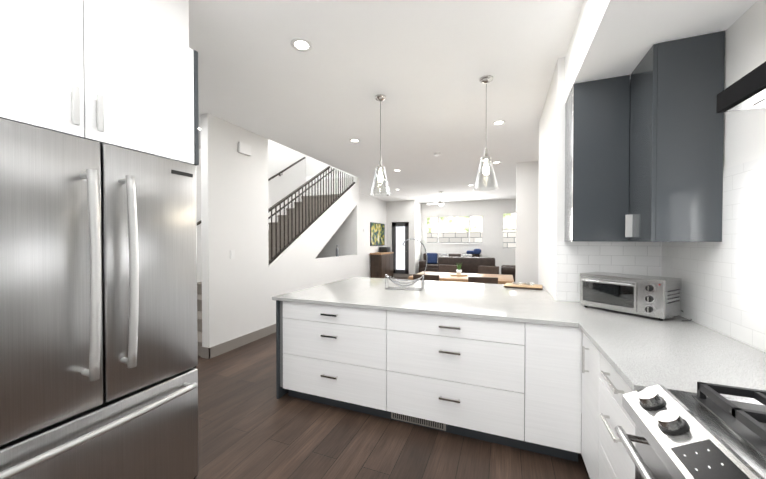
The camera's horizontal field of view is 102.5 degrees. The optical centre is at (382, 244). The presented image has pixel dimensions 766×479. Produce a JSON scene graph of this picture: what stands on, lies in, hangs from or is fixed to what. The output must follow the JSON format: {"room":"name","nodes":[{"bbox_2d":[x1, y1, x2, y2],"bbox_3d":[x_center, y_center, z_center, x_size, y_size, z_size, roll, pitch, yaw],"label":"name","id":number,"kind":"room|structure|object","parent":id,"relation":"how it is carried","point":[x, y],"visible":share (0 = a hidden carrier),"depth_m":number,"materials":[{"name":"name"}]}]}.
{"room":"kitchen and dining room","nodes":[
{"label":"kitchen and dining room","id":0,"kind":"room"},
{"bbox_2d":[201,113,358,347],"bbox_3d":[-1.386,-0.116,5.587,0.120,2.930,4.080,0,1,22],"label":"wall","id":1,"kind":"structure","parent":0,"point":[244,287],"depth_m":4.25,"materials":[{"name":"paint"}]},
{"bbox_2d":[230,250,234,258],"bbox_3d":[-1.952,0.137,3.987,0.009,0.115,0.073,0,1,22],"label":"light switch","id":2,"kind":"object","parent":1,"relation":"attached to","point":[232,254],"visible":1,"depth_m":3.98,"materials":[{"name":"white plastic"}]},
{"bbox_2d":[206,324,275,358],"bbox_3d":[-1.359,1.285,5.522,0.033,0.130,3.973,0,1,22],"label":"baseboard","id":3,"kind":"structure","parent":1,"relation":"attached to","point":[218,349],"depth_m":4.07,"materials":[{"name":"paint"}]},
{"bbox_2d":[238,142,250,155],"bbox_3d":[-1.867,-1.283,4.149,0.035,0.140,0.200,0,1,22],"label":"door chime","id":4,"kind":"object","parent":1,"relation":"attached to","point":[244,148],"visible":0.96,"depth_m":4.12,"materials":[{"name":"white plastic"}]},
{"bbox_2d":[268,166,354,264],"bbox_3d":[-1.225,-0.632,5.987,0.050,1.917,2.945,0,1,22],"label":"stair railing","id":5,"kind":"object","parent":1,"relation":"attached to","point":[272,259],"visible":0.94,"depth_m":5.49,"materials":[{"name":"brown metal"}]},
{"bbox_2d":[196,139,386,281],"bbox_3d":[-2.506,-1.508,6.137,0.600,5.700,13.150,0,1,22],"label":"wall","id":6,"kind":"structure","parent":0,"point":[293,178],"depth_m":7.34,"materials":[{"name":"paint"}]},
{"bbox_2d":[197,157,305,225],"bbox_3d":[-2.723,-0.908,5.880,0.090,2.517,4.021,0,1,22],"label":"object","id":7,"kind":"structure","parent":6,"relation":"attached to","point":[269,179],"depth_m":6.94,"materials":[{"name":"paint"}]},
{"bbox_2d":[370,222,384,245],"bbox_3d":[-0.188,-0.350,11.144,0.030,0.820,1.300,0,1,22],"label":"picture frame","id":8,"kind":"object","parent":6,"relation":"attached to","point":[377,234],"visible":1,"depth_m":11.08,"materials":[{"name":"multicoloured paper"}]},
{"bbox_2d":[306,155,346,175],"bbox_3d":[-1.861,-3.034,6.212,1.730,2.650,3.200,0,1,22],"label":"wall","id":9,"kind":"structure","parent":0,"point":[314,167],"depth_m":7.75,"materials":[{"name":"paint"}]},
{"bbox_2d":[195,277,589,478],"bbox_3d":[0.327,1.397,5.723,6.400,0.100,14.400,0,1,22],"label":"floor","id":10,"kind":"structure","parent":0,"point":[250,426],"depth_m":2.15,"materials":[{"name":"brown wood"}]},
{"bbox_2d":[0,118,198,478],"bbox_3d":[-1.521,0.475,1.479,0.820,1.850,0.894,0,1,22],"label":"fridge","id":11,"kind":"object","parent":10,"relation":"on","point":[98,317],"visible":1,"depth_m":1.31,"materials":[{"name":"silver metal"}]},
{"bbox_2d":[0,0,198,478],"bbox_3d":[-1.580,-0.064,1.491,0.754,2.929,0.962,0,1,22],"label":"upper cabinet","id":12,"kind":"object","parent":10,"relation":"on","point":[121,73],"visible":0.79,"depth_m":1.38,"materials":[{"name":"white wood"}]},
{"bbox_2d":[197,194,339,355],"bbox_3d":[-2.088,0.086,5.800,1.330,2.520,3.954,0,1,22],"label":"stairs","id":13,"kind":"structure","parent":10,"relation":"on","point":[199,309],"depth_m":6.37,"materials":[{"name":"carpet"}]},
{"bbox_2d":[276,301,387,418],"bbox_3d":[-0.321,0.941,2.885,1.030,0.884,0.718,0,1,22],"label":"base cabinet","id":14,"kind":"object","parent":10,"relation":"on","point":[337,356],"depth_m":2.54,"materials":[{"name":"white wood"}]},
{"bbox_2d":[272,277,718,332],"bbox_3d":[0.707,0.482,2.925,3.024,0.030,1.600,0,1,22],"label":"countertop","id":15,"kind":"structure","parent":14,"relation":"on","point":[498,302],"depth_m":2.49,"materials":[{"name":"stone"}]},
{"bbox_2d":[385,238,426,290],"bbox_3d":[0.235,0.202,3.152,0.434,0.522,0.201,0,1,22],"label":"fruit basket","id":16,"kind":"object","parent":15,"relation":"on","point":[394,281],"visible":1,"depth_m":3.14,"materials":[{"name":"silver metal"}]},
{"bbox_2d":[504,282,542,289],"bbox_3d":[1.502,0.438,3.287,0.368,0.046,0.248,0,1,28],"label":"serving board","id":17,"kind":"object","parent":15,"relation":"on","point":[528,285],"visible":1,"depth_m":3.25,"materials":[{"name":"brown wood"}]},
{"bbox_2d":[580,272,691,320],"bbox_3d":[1.723,0.349,2.128,0.320,0.254,0.582,0,1,-33],"label":"toaster oven","id":18,"kind":"object","parent":15,"relation":"on","point":[658,297],"visible":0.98,"depth_m":2.03,"materials":[{"name":"metal"}]},
{"bbox_2d":[370,252,393,277],"bbox_3d":[-0.014,0.789,10.997,0.435,0.985,1.270,0,1,22],"label":"cabinet","id":19,"kind":"object","parent":10,"relation":"on","point":[381,264],"visible":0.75,"depth_m":10.49,"materials":[{"name":"brown wood"}]},
{"bbox_2d":[379,247,390,251],"bbox_3d":[0.079,0.200,11.292,0.304,0.184,0.400,0,1,22],"label":"speaker","id":20,"kind":"object","parent":19,"relation":"on","point":[384,249],"visible":0.98,"depth_m":11.12},
{"bbox_2d":[413,274,439,280],"bbox_3d":[0.774,0.920,5.135,0.446,0.871,0.517,0,1,22],"label":"dining chair","id":21,"kind":"object","parent":10,"relation":"on","point":[429,277],"visible":0.12,"depth_m":4.88,"materials":[{"name":"wood"}]},
{"bbox_2d":[438,265,457,272],"bbox_3d":[1.364,0.902,6.624,0.446,0.871,0.517,0,1,22],"label":"dining chair","id":22,"kind":"object","parent":10,"relation":"on","point":[449,268],"visible":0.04,"depth_m":6.80,"materials":[{"name":"wood"}]},
{"bbox_2d":[419,253,479,272],"bbox_3d":[2.501,0.811,11.609,2.140,0.925,0.920,0,1,22],"label":"sofa","id":23,"kind":"object","parent":10,"relation":"on","point":[432,262],"depth_m":11.66,"materials":[{"name":"fabric"}]},
{"bbox_2d":[466,249,480,253],"bbox_3d":[3.402,0.273,11.533,0.534,0.200,0.394,0,1,22],"label":"throw blanket","id":24,"kind":"object","parent":23,"relation":"on","point":[476,251],"visible":1,"depth_m":11.36,"materials":[{"name":"blue fabric"}]},
{"bbox_2d":[388,311,527,450],"bbox_3d":[0.607,0.945,2.517,0.968,0.884,0.718,0,1,22],"label":"base cabinet","id":25,"kind":"object","parent":10,"relation":"on","point":[518,385],"depth_m":2.16,"materials":[{"name":"white wood"}]},
{"bbox_2d":[408,271,513,283],"bbox_3d":[1.464,0.968,5.708,1.760,0.760,1.020,0,1,22],"label":"dining table","id":26,"kind":"object","parent":10,"relation":"on","point":[448,277],"visible":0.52,"depth_m":5.59,"materials":[{"name":"brown wood"}]},
{"bbox_2d":[450,263,467,275],"bbox_3d":[1.426,0.462,5.770,0.340,0.247,0.340,0,1,22],"label":"potted plant","id":27,"kind":"object","parent":26,"relation":"on","point":[458,272],"visible":1,"depth_m":5.74,"materials":[{"name":"green plant"}]},
{"bbox_2d":[438,257,495,273],"bbox_3d":[2.663,0.847,9.738,1.700,0.900,0.900,0,1,22],"label":"sofa","id":28,"kind":"object","parent":10,"relation":"on","point":[469,264],"visible":0.23,"depth_m":9.29,"materials":[{"name":"fabric"}]},
{"bbox_2d":[468,277,497,283],"bbox_3d":[1.555,0.925,4.794,0.446,0.871,0.517,0,1,18],"label":"dining chair","id":29,"kind":"object","parent":10,"relation":"on","point":[490,280],"visible":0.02,"depth_m":4.54,"materials":[{"name":"leather"}]},
{"bbox_2d":[478,266,498,273],"bbox_3d":[2.155,0.906,6.311,0.446,0.871,0.517,0,1,22],"label":"dining chair","id":30,"kind":"object","parent":10,"relation":"on","point":[488,269],"visible":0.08,"depth_m":6.49,"materials":[{"name":"wood"}]},
{"bbox_2d":[501,265,515,281],"bbox_3d":[4.094,0.840,9.494,0.820,0.800,0.800,0,1,22],"label":"chair","id":31,"kind":"object","parent":10,"relation":"on","point":[508,269],"visible":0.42,"depth_m":9.21,"materials":[{"name":"leather"}]},
{"bbox_2d":[528,323,579,461],"bbox_3d":[1.205,0.948,2.281,0.317,0.884,0.718,0,1,22],"label":"base cabinet","id":32,"kind":"object","parent":10,"relation":"on","point":[553,351],"depth_m":1.95,"materials":[{"name":"white wood"}]},
{"bbox_2d":[580,329,595,478],"bbox_3d":[1.457,0.957,1.605,0.650,0.884,0.392,0,1,22],"label":"base cabinet","id":33,"kind":"object","parent":10,"relation":"on","point":[587,349],"depth_m":1.73,"materials":[{"name":"white wood"}]},
{"bbox_2d":[592,348,635,478],"bbox_3d":[1.292,0.962,1.188,0.650,0.884,0.506,0,1,22],"label":"base cabinet","id":34,"kind":"object","parent":10,"relation":"on","point":[613,461],"depth_m":1.36,"materials":[{"name":"white wood"}]},
{"bbox_2d":[576,321,765,401],"bbox_3d":[1.347,0.502,1.349,0.671,0.030,0.858,0,1,22],"label":"countertop","id":35,"kind":"structure","parent":34,"relation":"on","point":[637,352],"depth_m":1.33,"materials":[{"name":"stone"}]},
{"bbox_2d":[615,382,765,478],"bbox_3d":[1.015,0.927,0.614,0.739,0.968,0.754,0,1,22],"label":"range","id":36,"kind":"object","parent":10,"relation":"on","point":[707,431],"visible":1,"depth_m":0.83,"materials":[{"name":"metal"}]},
{"bbox_2d":[387,200,414,273],"bbox_3d":[0.702,-0.194,11.874,1.150,2.930,0.150,0,1,22],"label":"wall","id":37,"kind":"structure","parent":0,"point":[413,213],"depth_m":11.72,"materials":[{"name":"paint"}]},
{"bbox_2d":[392,222,408,273],"bbox_3d":[0.668,0.212,11.861,0.694,2.117,0.109,0,1,22],"label":"back door","id":38,"kind":"structure","parent":37,"relation":"in","point":[400,233],"depth_m":11.88,"materials":[{"name":"grey glass"}]},
{"bbox_2d":[391,273,412,277],"bbox_3d":[0.686,1.206,11.811,1.120,0.130,0.013,0,1,22],"label":"baseboard","id":39,"kind":"structure","parent":37,"relation":"attached to","point":[394,275],"depth_m":11.79,"materials":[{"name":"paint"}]},
{"bbox_2d":[415,200,422,273],"bbox_3d":[1.344,-0.198,12.152,0.160,2.930,0.840,0,1,22],"label":"wall","id":40,"kind":"structure","parent":0,"point":[418,206],"depth_m":12.06,"materials":[{"name":"paint"}]},
{"bbox_2d":[423,199,515,273],"bbox_3d":[3.580,-0.194,11.809,4.550,2.930,0.150,0,1,22],"label":"wall","id":41,"kind":"structure","parent":0,"point":[492,210],"depth_m":11.60,"materials":[{"name":"paint"}]},
{"bbox_2d":[424,212,515,248],"bbox_3d":[3.431,-0.504,11.822,3.740,1.370,0.130,0,1,22],"label":"window","id":42,"kind":"structure","parent":41,"relation":"in","point":[438,243],"depth_m":11.87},
{"bbox_2d":[189,0,756,202],"bbox_3d":[0.327,-1.452,5.687,6.400,0.500,14.400,0,1,22],"label":"ceiling","id":43,"kind":"structure","parent":0,"point":[423,66],"depth_m":2.69,"materials":[{"name":"paint"}]},
{"bbox_2d":[290,38,312,51],"bbox_3d":[-0.629,-1.537,2.375,0.164,0.006,0.164,0,1,13],"label":"recessed light","id":44,"kind":"object","parent":43,"relation":"in","point":[301,44],"depth_m":2.37,"materials":[{"name":"white plastic"}]},
{"bbox_2d":[349,139,359,142],"bbox_3d":[-0.427,-1.566,4.651,0.164,0.006,0.164,0,1,13],"label":"recessed light","id":45,"kind":"object","parent":43,"relation":"in","point":[351,140],"depth_m":4.65,"materials":[{"name":"white"}]},
{"bbox_2d":[370,94,390,195],"bbox_3d":[-0.027,-1.037,3.251,0.228,1.030,0.228,0,1,22],"label":"pendant light","id":46,"kind":"object","parent":43,"relation":"hanging from","point":[380,167],"visible":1,"depth_m":3.23,"materials":[{"name":"clear glass"}]},
{"bbox_2d":[427,191,444,205],"bbox_3d":[1.779,-1.403,9.393,1.234,0.450,1.123,0,1,22],"label":"ceiling fan","id":47,"kind":"object","parent":43,"relation":"hanging from","point":[441,202],"visible":1,"depth_m":9.47,"materials":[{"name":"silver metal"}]},
{"bbox_2d":[473,75,498,190],"bbox_3d":[0.966,-1.032,2.879,0.228,1.030,0.228,0,1,22],"label":"pendant light","id":48,"kind":"object","parent":43,"relation":"hanging from","point":[486,158],"visible":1,"depth_m":2.85,"materials":[{"name":"clear glass"}]},
{"bbox_2d":[492,120,505,124],"bbox_3d":[1.488,-1.557,3.946,0.164,0.006,0.164,0,1,13],"label":"recessed light","id":49,"kind":"object","parent":43,"relation":"in","point":[499,122],"depth_m":3.94,"materials":[{"name":"white plastic"}]},
{"bbox_2d":[515,161,538,283],"bbox_3d":[3.038,-0.120,5.894,0.900,2.930,0.150,0,1,22],"label":"wall","id":50,"kind":"structure","parent":0,"point":[527,193],"depth_m":5.91,"materials":[{"name":"paint"}]},
{"bbox_2d":[538,57,581,412],"bbox_3d":[2.053,-0.085,3.138,0.700,2.930,1.500,0,1,22],"label":"wall","id":51,"kind":"structure","parent":0,"point":[551,223],"depth_m":2.83,"materials":[{"name":"paint"}]},
{"bbox_2d":[556,241,661,301],"bbox_3d":[1.772,0.241,2.442,0.692,0.525,0.008,0,1,22],"label":"wall tiles","id":52,"kind":"structure","parent":51,"relation":"attached to","point":[574,259],"depth_m":2.46,"materials":[{"name":"white tile"}]},
{"bbox_2d":[723,0,765,169],"bbox_3d":[3.093,-0.104,4.608,0.150,2.930,14.400,0,1,22],"label":"wall","id":53,"kind":"structure","parent":0,"point":[744,138],"depth_m":1.52,"materials":[{"name":"paint"}]},
{"bbox_2d":[564,31,724,241],"bbox_3d":[1.667,-0.585,2.096,0.640,1.135,0.691,0,1,22],"label":"upper cabinet","id":54,"kind":"object","parent":53,"relation":"attached to","point":[644,153],"visible":1,"depth_m":1.78,"materials":[{"name":"grey wood"}]},
{"bbox_2d":[661,156,765,351],"bbox_3d":[1.268,0.074,0.219,0.008,0.915,4.492,0,1,22],"label":"wall tile","id":55,"kind":"structure","parent":53,"relation":"attached to","point":[723,288],"depth_m":1.58,"materials":[{"name":"white tile"}]},
{"bbox_2d":[716,61,765,112],"bbox_3d":[1.152,-0.775,0.539,0.452,0.722,0.820,0,1,22],"label":"range hood","id":56,"kind":"object","parent":53,"relation":"attached to","point":[747,91],"visible":1,"depth_m":0.91,"materials":[{"name":"black metal"}]},
{"label":"outside","id":57,"kind":"structure","parent":0,"visible":0},
{"bbox_2d":[427,213,515,247],"bbox_3d":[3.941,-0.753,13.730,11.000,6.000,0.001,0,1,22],"label":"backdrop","id":58,"kind":"structure","parent":57,"point":[453,229],"depth_m":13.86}
]}

